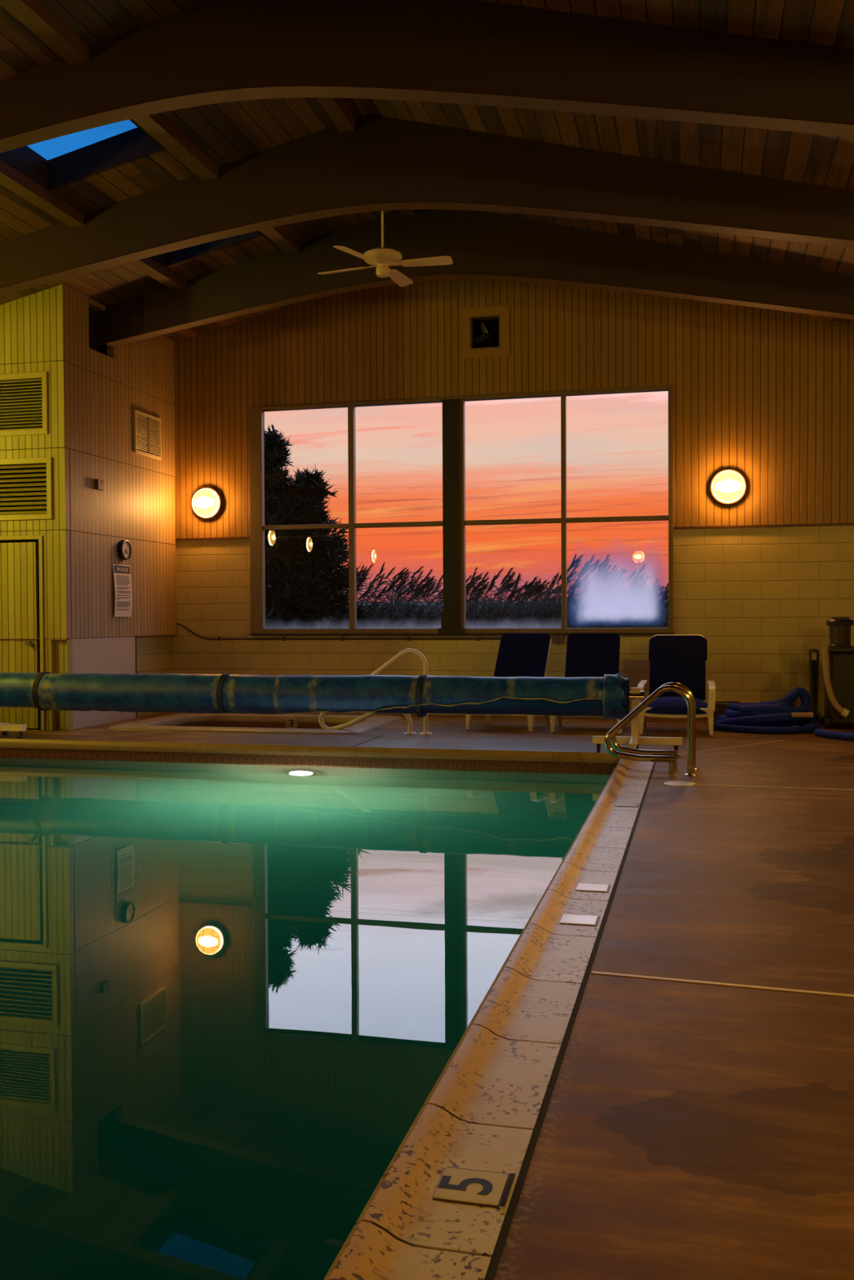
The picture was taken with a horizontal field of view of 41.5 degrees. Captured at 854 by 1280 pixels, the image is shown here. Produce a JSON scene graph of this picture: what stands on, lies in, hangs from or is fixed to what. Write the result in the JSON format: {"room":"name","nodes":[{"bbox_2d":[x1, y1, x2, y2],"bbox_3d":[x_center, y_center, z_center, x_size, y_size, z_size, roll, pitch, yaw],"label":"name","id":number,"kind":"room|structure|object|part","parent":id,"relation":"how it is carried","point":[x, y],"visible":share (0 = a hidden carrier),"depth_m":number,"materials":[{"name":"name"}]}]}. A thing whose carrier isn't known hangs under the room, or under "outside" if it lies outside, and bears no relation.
{"room":"indoor swimming pool","nodes":[
{"label":"indoor swimming pool","id":0,"kind":"room"},
{"bbox_2d":[0,284,73,729],"bbox_3d":[-5.035,-1.365,12.077,2.700,4.610,0.183,0,1,14],"label":"wall","id":1,"kind":"structure","parent":0,"point":[32,332],"depth_m":11.74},
{"bbox_2d":[0,535,44,729],"bbox_3d":[-4.446,-0.077,11.893,0.938,2.032,0.105,0,1,14],"label":"door","id":2,"kind":"structure","parent":1,"relation":"in","point":[19,565],"depth_m":11.86,"materials":[{"name":"paint"}]},
{"bbox_3d":[-4.169,0.035,11.807,0.060,0.060,0.065,0,1,14],"label":"knob","id":3,"kind":"part","parent":2,"relation":"part of","materials":[{"name":"silver metal"}]},
{"bbox_2d":[0,371,48,436],"bbox_3d":[-4.809,-2.457,11.919,1.821,0.645,0.066,0,1,14],"label":"louvres","id":4,"kind":"object","parent":1,"relation":"attached to","point":[43,375],"visible":1,"depth_m":11.75,"materials":[{"name":"paint"}]},
{"bbox_2d":[0,457,53,520],"bbox_3d":[-4.785,-1.575,11.932,1.861,0.640,0.066,0,1,14],"label":"louvres","id":5,"kind":"object","parent":1,"relation":"attached to","point":[48,513],"visible":1,"depth_m":11.77,"materials":[{"name":"paint"}]},
{"bbox_2d":[57,284,177,728],"bbox_3d":[-3.732,-1.436,12.984,0.603,4.700,2.563,0,1,14],"label":"wall","id":6,"kind":"structure","parent":0,"point":[103,388],"depth_m":12.69,"materials":[{"name":"beige paint"}]},
{"bbox_2d":[94,479,103,490],"bbox_3d":[-3.571,-1.693,12.292,0.051,0.110,0.120,0,1,14],"label":"wall sensor","id":7,"kind":"object","parent":6,"relation":"attached to","point":[99,483],"visible":1,"depth_m":12.25,"materials":[{"name":"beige plastic"}]},
{"bbox_3d":[-3.606,0.449,12.477,0.088,0.950,1.424,0,1,14],"label":"smooth panel","id":8,"kind":"part","parent":6,"relation":"part of","materials":[{"name":"white paint"}]},
{"bbox_2d":[112,564,132,617],"bbox_3d":[-3.453,-0.559,12.807,0.027,0.590,0.390,0,1,14],"label":"sign","id":9,"kind":"object","parent":6,"relation":"attached to","point":[122,573],"visible":1,"depth_m":12.80,"materials":[{"name":"paper"}]},
{"bbox_2d":[115,574,131,609],"bbox_3d":[-3.445,-0.537,12.811,0.014,0.391,0.320,0,1,14],"label":"print","id":10,"kind":"object","parent":9,"relation":"attached to","point":[123,582],"depth_m":12.81},
{"bbox_2d":[117,539,131,559],"bbox_3d":[-3.439,-1.024,12.830,0.060,0.230,0.230,0,1,14],"label":"wall clock","id":11,"kind":"object","parent":6,"relation":"attached to","point":[124,548],"visible":1,"depth_m":12.80,"materials":[{"name":"black plastic"}]},
{"bbox_2d":[133,409,161,459],"bbox_3d":[-3.314,-2.429,13.382,0.030,0.495,0.656,0,1,14],"label":"air vent","id":12,"kind":"object","parent":6,"relation":"in","point":[147,428],"visible":1,"depth_m":13.37,"materials":[{"name":"paint"}]},
{"bbox_2d":[0,747,617,773],"bbox_3d":[-3.417,1.983,3.885,7.320,1.720,12.850,0,1,14],"label":"pool edge","id":13,"kind":"object","parent":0,"point":[580,767],"visible":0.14,"depth_m":9.85,"materials":[{"name":"paint"}]},
{"bbox_2d":[0,756,611,1279],"bbox_3d":[-3.428,2.260,3.883,7.340,2.067,12.870,0,1,14],"label":"pool water","id":14,"kind":"object","parent":13,"relation":"in","point":[231,995],"visible":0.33,"depth_m":3.95,"materials":[{"name":"green liquid"}]},
{"bbox_2d":[0,711,853,1279],"bbox_3d":[-1.979,1.102,3.496,12.700,0.024,20.810,0,1,14],"label":"floor","id":15,"kind":"structure","parent":0,"point":[695,1121],"depth_m":3.17,"materials":[{"name":"concrete"}]},
{"bbox_2d":[108,712,402,734],"bbox_3d":[-1.822,1.351,12.424,2.820,0.930,2.020,0,1,14],"label":"tub","id":16,"kind":"object","parent":15,"relation":"in","point":[251,722],"visible":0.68,"depth_m":12.92,"materials":[{"name":"stone"}]},
{"bbox_2d":[285,718,297,728],"bbox_3d":[-1.570,0.971,13.077,0.140,0.113,0.015,0,1,14],"label":"depth marker","id":17,"kind":"object","parent":16,"relation":"attached to","point":[290,723],"visible":0.98,"depth_m":13.07,"materials":[{"name":"beige tile"}]},
{"bbox_2d":[0,738,620,764],"bbox_3d":[-1.776,0.966,10.170,7.532,0.090,0.322,0,1,14],"label":"pool coping","id":18,"kind":"object","parent":15,"relation":"on","point":[170,747],"visible":0.9,"depth_m":9.81},
{"bbox_2d":[0,671,682,752],"bbox_3d":[-1.562,0.617,10.297,7.592,0.678,0.680,0,1,14],"label":"reel","id":19,"kind":"object","parent":15,"relation":"on","point":[608,696],"visible":0.99,"depth_m":9.98,"materials":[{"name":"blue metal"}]},
{"bbox_2d":[318,648,431,734],"bbox_3d":[-0.525,0.508,11.308,1.186,0.847,0.132,0,1,14],"label":"handrail","id":20,"kind":"object","parent":15,"relation":"on","point":[405,651],"visible":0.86,"depth_m":11.23,"materials":[{"name":"silver metal"}]},
{"bbox_2d":[323,758,653,1279],"bbox_3d":[0.547,1.071,4.359,0.267,0.094,9.916,0,1,14],"label":"pool coping","id":21,"kind":"object","parent":15,"relation":"on","point":[481,1113],"visible":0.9,"depth_m":2.73,"materials":[{"name":"concrete"}]},
{"bbox_2d":[431,1166,515,1209],"bbox_3d":[0.092,1.100,2.271,0.154,0.006,0.141,0,1,14],"label":"depth marker","id":22,"kind":"object","parent":21,"relation":"on","point":[472,1187],"visible":1,"depth_m":2.26,"materials":[{"name":"tile"}]},
{"bbox_2d":[559,914,599,926],"bbox_3d":[0.574,1.059,4.268,0.149,0.005,0.139,0,1,14],"label":"depth marker","id":23,"kind":"object","parent":21,"relation":"on","point":[567,919],"visible":1,"depth_m":4.25,"materials":[{"name":"tile"}]},
{"bbox_2d":[574,883,610,893],"bbox_3d":[0.699,1.048,4.772,0.146,0.005,0.132,0,1,14],"label":"depth marker","id":24,"kind":"object","parent":21,"relation":"on","point":[580,886],"visible":1,"depth_m":4.76,"materials":[{"name":"tile"}]},
{"bbox_2d":[613,802,639,807],"bbox_3d":[1.212,1.004,6.870,0.149,0.005,0.132,0,1,14],"label":"depth marker","id":25,"kind":"object","parent":21,"relation":"on","point":[616,804],"visible":1,"depth_m":6.84,"materials":[{"name":"tile"}]},
{"bbox_2d":[465,632,551,731],"bbox_3d":[0.918,0.422,11.996,0.754,0.979,1.100,0,1,21],"label":"lounge chair","id":26,"kind":"object","parent":15,"relation":"on","point":[519,654],"visible":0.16,"depth_m":12.30,"materials":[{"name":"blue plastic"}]},
{"bbox_3d":[0.438,0.790,11.649,0.062,0.260,0.086,0,1,21],"label":"leg","id":27,"kind":"part","parent":26,"relation":"part of","materials":[{"name":"white plastic"}]},
{"bbox_3d":[0.650,0.778,12.209,0.058,0.260,0.290,0,1,21],"label":"leg","id":28,"kind":"part","parent":26,"relation":"part of","materials":[{"name":"white plastic"}]},
{"bbox_3d":[1.047,0.792,11.419,0.062,0.260,0.086,0,1,21],"label":"leg","id":29,"kind":"part","parent":26,"relation":"part of","materials":[{"name":"white plastic"}]},
{"bbox_3d":[1.258,0.780,11.979,0.058,0.260,0.290,0,1,21],"label":"leg","id":30,"kind":"part","parent":26,"relation":"part of","materials":[{"name":"white plastic"}]},
{"bbox_3d":[1.026,0.291,12.282,0.566,0.697,0.485,0,1,21],"label":"backrest","id":31,"kind":"part","parent":26,"relation":"part of","materials":[{"name":"white plastic"}]},
{"bbox_2d":[550,632,625,733],"bbox_3d":[1.696,0.423,11.728,0.754,0.979,1.100,0,1,13],"label":"lounge chair","id":32,"kind":"object","parent":15,"relation":"on","point":[588,654],"visible":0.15,"depth_m":12.06,"materials":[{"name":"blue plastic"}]},
{"bbox_3d":[1.270,0.793,11.317,0.062,0.260,0.086,0,1,13],"label":"leg","id":33,"kind":"part","parent":32,"relation":"part of","materials":[{"name":"white plastic"}]},
{"bbox_3d":[1.402,0.781,11.901,0.058,0.260,0.290,0,1,13],"label":"leg","id":34,"kind":"part","parent":32,"relation":"part of","materials":[{"name":"white plastic"}]},
{"bbox_3d":[1.905,0.793,11.174,0.062,0.260,0.086,0,1,13],"label":"leg","id":35,"kind":"part","parent":32,"relation":"part of","materials":[{"name":"white plastic"}]},
{"bbox_2d":[604,684,697,775],"bbox_3d":[1.636,0.655,8.263,0.669,0.653,0.096,0,1,14],"label":"grab rail","id":36,"kind":"object","parent":15,"relation":"on","point":[670,759],"visible":1,"depth_m":8.23,"materials":[{"name":"silver metal"}]},
{"bbox_3d":[1.784,0.926,8.232,0.040,0.110,0.039,0,1,14],"label":"leg","id":37,"kind":"part","parent":36,"relation":"part of","materials":[{"name":"silver metal"}]},
{"bbox_2d":[610,682,698,769],"bbox_3d":[1.728,0.648,8.590,0.669,0.653,0.096,0,1,14],"label":"grab rail","id":38,"kind":"object","parent":15,"relation":"on","point":[615,745],"visible":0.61,"depth_m":8.56,"materials":[{"name":"silver metal"}]},
{"bbox_3d":[1.876,0.920,8.560,0.040,0.110,0.039,0,1,14],"label":"leg","id":39,"kind":"part","parent":38,"relation":"part of","materials":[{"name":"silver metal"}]},
{"bbox_2d":[636,634,715,735],"bbox_3d":[2.549,0.432,11.500,0.754,0.962,1.100,0,1,14],"label":"lounge chair","id":40,"kind":"object","parent":15,"relation":"on","point":[681,659],"visible":0.81,"depth_m":11.71,"materials":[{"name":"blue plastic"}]},
{"bbox_3d":[2.116,0.793,11.096,0.062,0.260,0.086,0,1,14],"label":"leg","id":41,"kind":"part","parent":40,"relation":"part of","materials":[{"name":"white plastic"}]},
{"bbox_3d":[2.181,0.556,11.427,0.074,0.262,0.692,0,1,14],"label":"armrest","id":42,"kind":"part","parent":40,"relation":"part of","materials":[{"name":"white plastic"}]},
{"bbox_3d":[2.257,0.781,11.678,0.058,0.260,0.290,0,1,14],"label":"leg","id":43,"kind":"part","parent":40,"relation":"part of","materials":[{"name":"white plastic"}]},
{"bbox_3d":[2.500,0.698,11.301,0.620,0.102,0.650,0,1,14],"label":"seat","id":44,"kind":"part","parent":40,"relation":"part of","materials":[{"name":"white plastic"}]},
{"bbox_3d":[2.498,0.642,11.290,0.603,0.151,0.660,0,1,14],"label":"seat","id":45,"kind":"part","parent":40,"relation":"part of","materials":[{"name":"blue fabric"}]},
{"bbox_3d":[2.621,0.293,11.796,0.566,0.697,0.485,0,1,14],"label":"backrest","id":46,"kind":"part","parent":40,"relation":"part of","materials":[{"name":"blue fabric"}]},
{"bbox_3d":[2.748,0.793,10.943,0.062,0.260,0.086,0,1,14],"label":"leg","id":47,"kind":"part","parent":40,"relation":"part of","materials":[{"name":"white plastic"}]},
{"bbox_3d":[2.842,0.555,11.266,0.074,0.262,0.692,0,1,14],"label":"armrest","id":48,"kind":"part","parent":40,"relation":"part of","materials":[{"name":"white plastic"}]},
{"bbox_2d":[662,781,695,786],"bbox_3d":[1.738,0.988,7.761,0.220,0.006,0.220,0,1,14],"label":"lid","id":49,"kind":"object","parent":15,"relation":"on","point":[668,783],"visible":1,"depth_m":7.75,"materials":[{"name":"plastic"}]},
{"bbox_2d":[713,687,820,733],"bbox_3d":[3.424,0.700,11.463,1.076,0.434,0.966,0,1,14],"label":"coiled hose","id":50,"kind":"object","parent":15,"relation":"on","point":[771,717],"visible":0.99,"depth_m":11.24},
{"bbox_2d":[808,648,821,724],"bbox_3d":[4.023,0.497,11.699,0.110,0.810,0.149,0,1,14],"label":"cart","id":51,"kind":"object","parent":15,"relation":"on","point":[813,664],"visible":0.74,"depth_m":11.74,"materials":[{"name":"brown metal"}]},
{"bbox_3d":[4.034,0.540,11.768,0.048,0.660,0.008,0,1,14],"label":"panel","id":52,"kind":"part","parent":51,"relation":"part of","materials":[{"name":"black plastic"}]},
{"bbox_2d":[813,728,853,740],"bbox_3d":[4.104,0.889,10.216,0.309,0.084,1.395,-1,2,-42],"label":"hose","id":53,"kind":"object","parent":15,"relation":"on","point":[818,732],"visible":1,"depth_m":10.50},
{"bbox_2d":[820,617,853,728],"bbox_3d":[4.376,0.332,11.578,0.656,1.140,0.689,0,1,14],"label":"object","id":54,"kind":"object","parent":15,"relation":"on","point":[837,657],"visible":1,"depth_m":11.40,"materials":[{"name":"black plastic"}]},
{"bbox_3d":[4.403,0.094,11.623,0.585,0.055,0.580,0,1,14],"label":"plate","id":55,"kind":"part","parent":54,"relation":"part of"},
{"bbox_3d":[4.221,-0.191,11.527,0.268,0.090,0.268,0,1,14],"label":"lid","id":56,"kind":"part","parent":54,"relation":"part of","materials":[{"name":"plastic"}]},
{"bbox_2d":[0,0,853,351],"bbox_3d":[-1.990,-3.591,3.451,13.500,1.811,21.510,0,1,14],"label":"ceiling","id":57,"kind":"structure","parent":0,"point":[225,132],"depth_m":8.95,"materials":[{"name":"brown wood"}]},
{"bbox_2d":[0,119,166,191],"bbox_3d":[-2.878,-4.087,8.871,1.130,0.514,1.380,0,1,14],"label":"window","id":58,"kind":"structure","parent":57,"relation":"attached to","point":[51,163],"depth_m":9.48,"materials":[{"name":"blue glass"}]},
{"bbox_3d":[-2.878,-4.213,8.869,1.130,0.262,1.380,0,1,14],"label":"skylight glass","id":59,"kind":"part","parent":58,"relation":"part of","materials":[{"name":"blue glass"}]},
{"bbox_2d":[151,230,263,267],"bbox_3d":[-2.365,-4.131,10.979,1.130,0.514,1.400,0,1,14],"label":"window","id":60,"kind":"structure","parent":57,"relation":"attached to","point":[170,258],"depth_m":11.66,"materials":[{"name":"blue glass"}]},
{"bbox_2d":[317,210,453,286],"bbox_3d":[-0.408,-3.809,9.866,1.070,1.297,0.880,-1,1,-21],"label":"ceiling fan","id":61,"kind":"object","parent":57,"relation":"hanging from","point":[382,257],"visible":0.98,"depth_m":9.76,"materials":[{"name":"paint"}]},
{"bbox_3d":[-0.748,-3.267,9.977,0.445,0.037,0.130,0,1,23],"label":"blade","id":62,"kind":"part","parent":61,"relation":"part of","materials":[{"name":"paint"}]},
{"bbox_3d":[-0.610,-3.258,9.503,0.130,0.037,0.445,1,1,35],"label":"blade","id":63,"kind":"part","parent":61,"relation":"part of","materials":[{"name":"paint"}]},
{"bbox_3d":[-0.386,-3.320,9.825,0.340,0.150,0.340,0,1,14],"label":"motor","id":64,"kind":"part","parent":61,"relation":"part of","materials":[{"name":"paint"}]},
{"bbox_3d":[-0.254,-3.273,10.195,0.130,0.037,0.445,0,1,20],"label":"blade","id":65,"kind":"part","parent":61,"relation":"part of","materials":[{"name":"paint"}]},
{"bbox_3d":[-0.002,-3.265,9.743,0.446,0.038,0.130,0,1,14],"label":"blade","id":66,"kind":"part","parent":61,"relation":"part of","materials":[{"name":"paint"}]},
{"bbox_2d":[0,0,853,153],"bbox_3d":[-0.984,-3.458,7.582,12.700,1.950,0.165,0,1,14],"label":"roof beam","id":67,"kind":"structure","parent":57,"relation":"attached to","point":[477,52],"depth_m":7.25,"materials":[{"name":"brown wood"}]},
{"bbox_2d":[0,0,88,63],"bbox_3d":[-2.649,-4.045,6.873,0.150,0.112,1.975,0,1,14],"label":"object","id":68,"kind":"structure","parent":67,"relation":"attached to","point":[33,14],"depth_m":7.42,"materials":[{"name":"brown wood"}]},
{"bbox_2d":[0,114,853,296],"bbox_3d":[-0.476,-3.525,9.670,12.700,1.904,0.165,0,1,14],"label":"roof beam","id":69,"kind":"structure","parent":57,"relation":"attached to","point":[386,163],"depth_m":9.49,"materials":[{"name":"brown wood"}]},
{"bbox_2d":[0,159,84,226],"bbox_3d":[-3.413,-3.794,9.273,0.150,0.112,1.985,0,1,14],"label":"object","id":70,"kind":"structure","parent":69,"relation":"attached to","point":[11,178],"depth_m":9.59,"materials":[{"name":"brown wood"}]},
{"bbox_2d":[132,112,217,180],"bbox_3d":[-2.142,-4.089,8.957,0.150,0.112,1.985,0,1,14],"label":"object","id":71,"kind":"structure","parent":69,"relation":"attached to","point":[157,125],"depth_m":9.25,"materials":[{"name":"brown wood"}]},
{"bbox_2d":[315,97,355,132],"bbox_3d":[-0.909,-4.374,8.651,0.130,0.110,1.985,0,1,14],"label":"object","id":72,"kind":"structure","parent":69,"relation":"attached to","point":[336,109],"depth_m":9.31,"materials":[{"name":"brown wood"}]},
{"bbox_2d":[96,208,853,351],"bbox_3d":[0.014,-3.567,11.681,12.700,1.904,0.165,0,1,14],"label":"roof beam","id":73,"kind":"structure","parent":57,"relation":"attached to","point":[480,245],"depth_m":11.47,"materials":[{"name":"brown wood"}]},
{"bbox_2d":[128,257,186,290],"bbox_3d":[-2.914,-3.837,11.322,0.150,0.112,1.905,0,1,14],"label":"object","id":74,"kind":"structure","parent":73,"relation":"attached to","point":[149,266],"depth_m":11.75,"materials":[{"name":"brown wood"}]},
{"bbox_2d":[260,226,299,253],"bbox_3d":[-1.643,-4.132,11.007,0.150,0.112,1.905,0,1,14],"label":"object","id":75,"kind":"structure","parent":73,"relation":"attached to","point":[278,235],"depth_m":11.56,"materials":[{"name":"brown wood"}]},
{"bbox_2d":[399,209,415,215],"bbox_3d":[-0.410,-4.417,10.700,0.130,0.110,1.905,0,1,14],"label":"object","id":76,"kind":"structure","parent":73,"relation":"attached to","point":[404,212],"depth_m":11.56,"materials":[{"name":"brown wood"}]},
{"bbox_2d":[82,279,853,719],"bbox_3d":[0.422,-1.829,13.356,12.700,5.430,0.202,0,1,14],"label":"wall","id":77,"kind":"structure","parent":0,"point":[766,395],"depth_m":12.80,"materials":[{"name":"beige wood"}]},
{"bbox_2d":[191,486,223,520],"bbox_3d":[-2.732,-1.695,13.948,0.424,0.424,0.141,0,1,14],"label":"wall sconce","id":78,"kind":"object","parent":77,"relation":"attached to","point":[207,502],"visible":1,"depth_m":13.90,"materials":[{"name":"white glass"}]},
{"bbox_2d":[175,622,551,640],"bbox_3d":[-0.895,-0.110,13.610,4.821,0.235,0.037,0,1,14],"label":"conduit","id":79,"kind":"object","parent":77,"relation":"attached to","point":[219,638],"visible":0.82,"depth_m":13.63,"materials":[{"name":"black metal"}]},
{"bbox_2d":[248,384,674,635],"bbox_3d":[0.301,-1.461,13.269,5.095,2.799,0.160,0,1,14],"label":"window","id":80,"kind":"structure","parent":77,"relation":"in","point":[612,593],"depth_m":13.21,"materials":[{"name":"metal"}]},
{"bbox_3d":[0.294,-1.462,13.283,0.195,2.720,0.135,0,1,14],"label":"post","id":81,"kind":"part","parent":80,"relation":"part of","materials":[{"name":"wood"}]},
{"bbox_3d":[0.308,-0.071,13.296,5.095,0.018,0.100,0,1,14],"label":"sill","id":82,"kind":"part","parent":80,"relation":"part of","materials":[{"name":"wood"}]},
{"bbox_3d":[2.171,-0.745,12.885,1.160,1.225,0.001,0,1,14],"label":"pane","id":83,"kind":"part","parent":80,"relation":"part of","materials":[{"name":"glass"}]},
{"bbox_2d":[460,305,510,359],"bbox_3d":[0.696,-3.588,13.221,0.581,0.580,0.178,0,1,14],"label":"air vent","id":84,"kind":"object","parent":77,"relation":"in","point":[491,337],"visible":1,"depth_m":13.18,"materials":[{"name":"wood"}]},
{"bbox_3d":[0.680,-3.587,13.156,0.355,0.380,0.032,0,1,14],"label":"metal frame","id":85,"kind":"part","parent":84,"relation":"part of","materials":[{"name":"brown metal"}]},
{"bbox_3d":[0.716,-3.590,13.303,0.355,0.380,0.010,0,1,14],"label":"plate","id":86,"kind":"part","parent":84,"relation":"part of","materials":[{"name":"black metal"}]},
{"bbox_2d":[175,522,853,540],"bbox_3d":[1.710,-1.260,12.957,9.990,0.025,0.026,0,1,14],"label":"trim","id":87,"kind":"structure","parent":77,"relation":"attached to","point":[848,523],"depth_m":12.54,"materials":[{"name":"brown wood"}]},
{"bbox_2d":[708,467,747,506],"bbox_3d":[3.331,-1.696,12.472,0.424,0.424,0.141,0,1,14],"label":"wall sconce","id":88,"kind":"object","parent":77,"relation":"attached to","point":[728,486],"visible":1,"depth_m":12.43,"materials":[{"name":"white glass"}]},
{"bbox_3d":[3.325,-1.695,12.447,0.344,0.344,0.087,0,1,14],"label":"glass","id":89,"kind":"part","parent":88,"relation":"part of","materials":[{"name":"white glass"}]},
{"label":"outside","id":90,"kind":"structure","parent":0,"visible":0},
{"bbox_2d":[358,599,668,615],"bbox_3d":[6.050,-0.930,67.099,140.000,1.750,106.740,0,1,14],"label":"ground","id":91,"kind":"structure","parent":90,"point":[659,599],"depth_m":22.60,"materials":[{"name":"black"}]},
{"bbox_2d":[264,424,373,628],"bbox_3d":[-1.950,-1.014,15.887,2.636,4.027,1.957,0,1,6],"label":"cedar tree","id":92,"kind":"object","parent":91,"relation":"on","point":[300,573],"visible":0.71,"depth_m":15.60,"materials":[{"name":"green plant"}]},
{"bbox_2d":[267,553,668,628],"bbox_3d":[0.519,-0.255,19.219,13.720,2.358,5.425,0,1,14],"label":"reed bed","id":93,"kind":"object","parent":91,"relation":"on","point":[397,615],"visible":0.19,"depth_m":17.23,"materials":[{"name":"black plant"}]}
]}

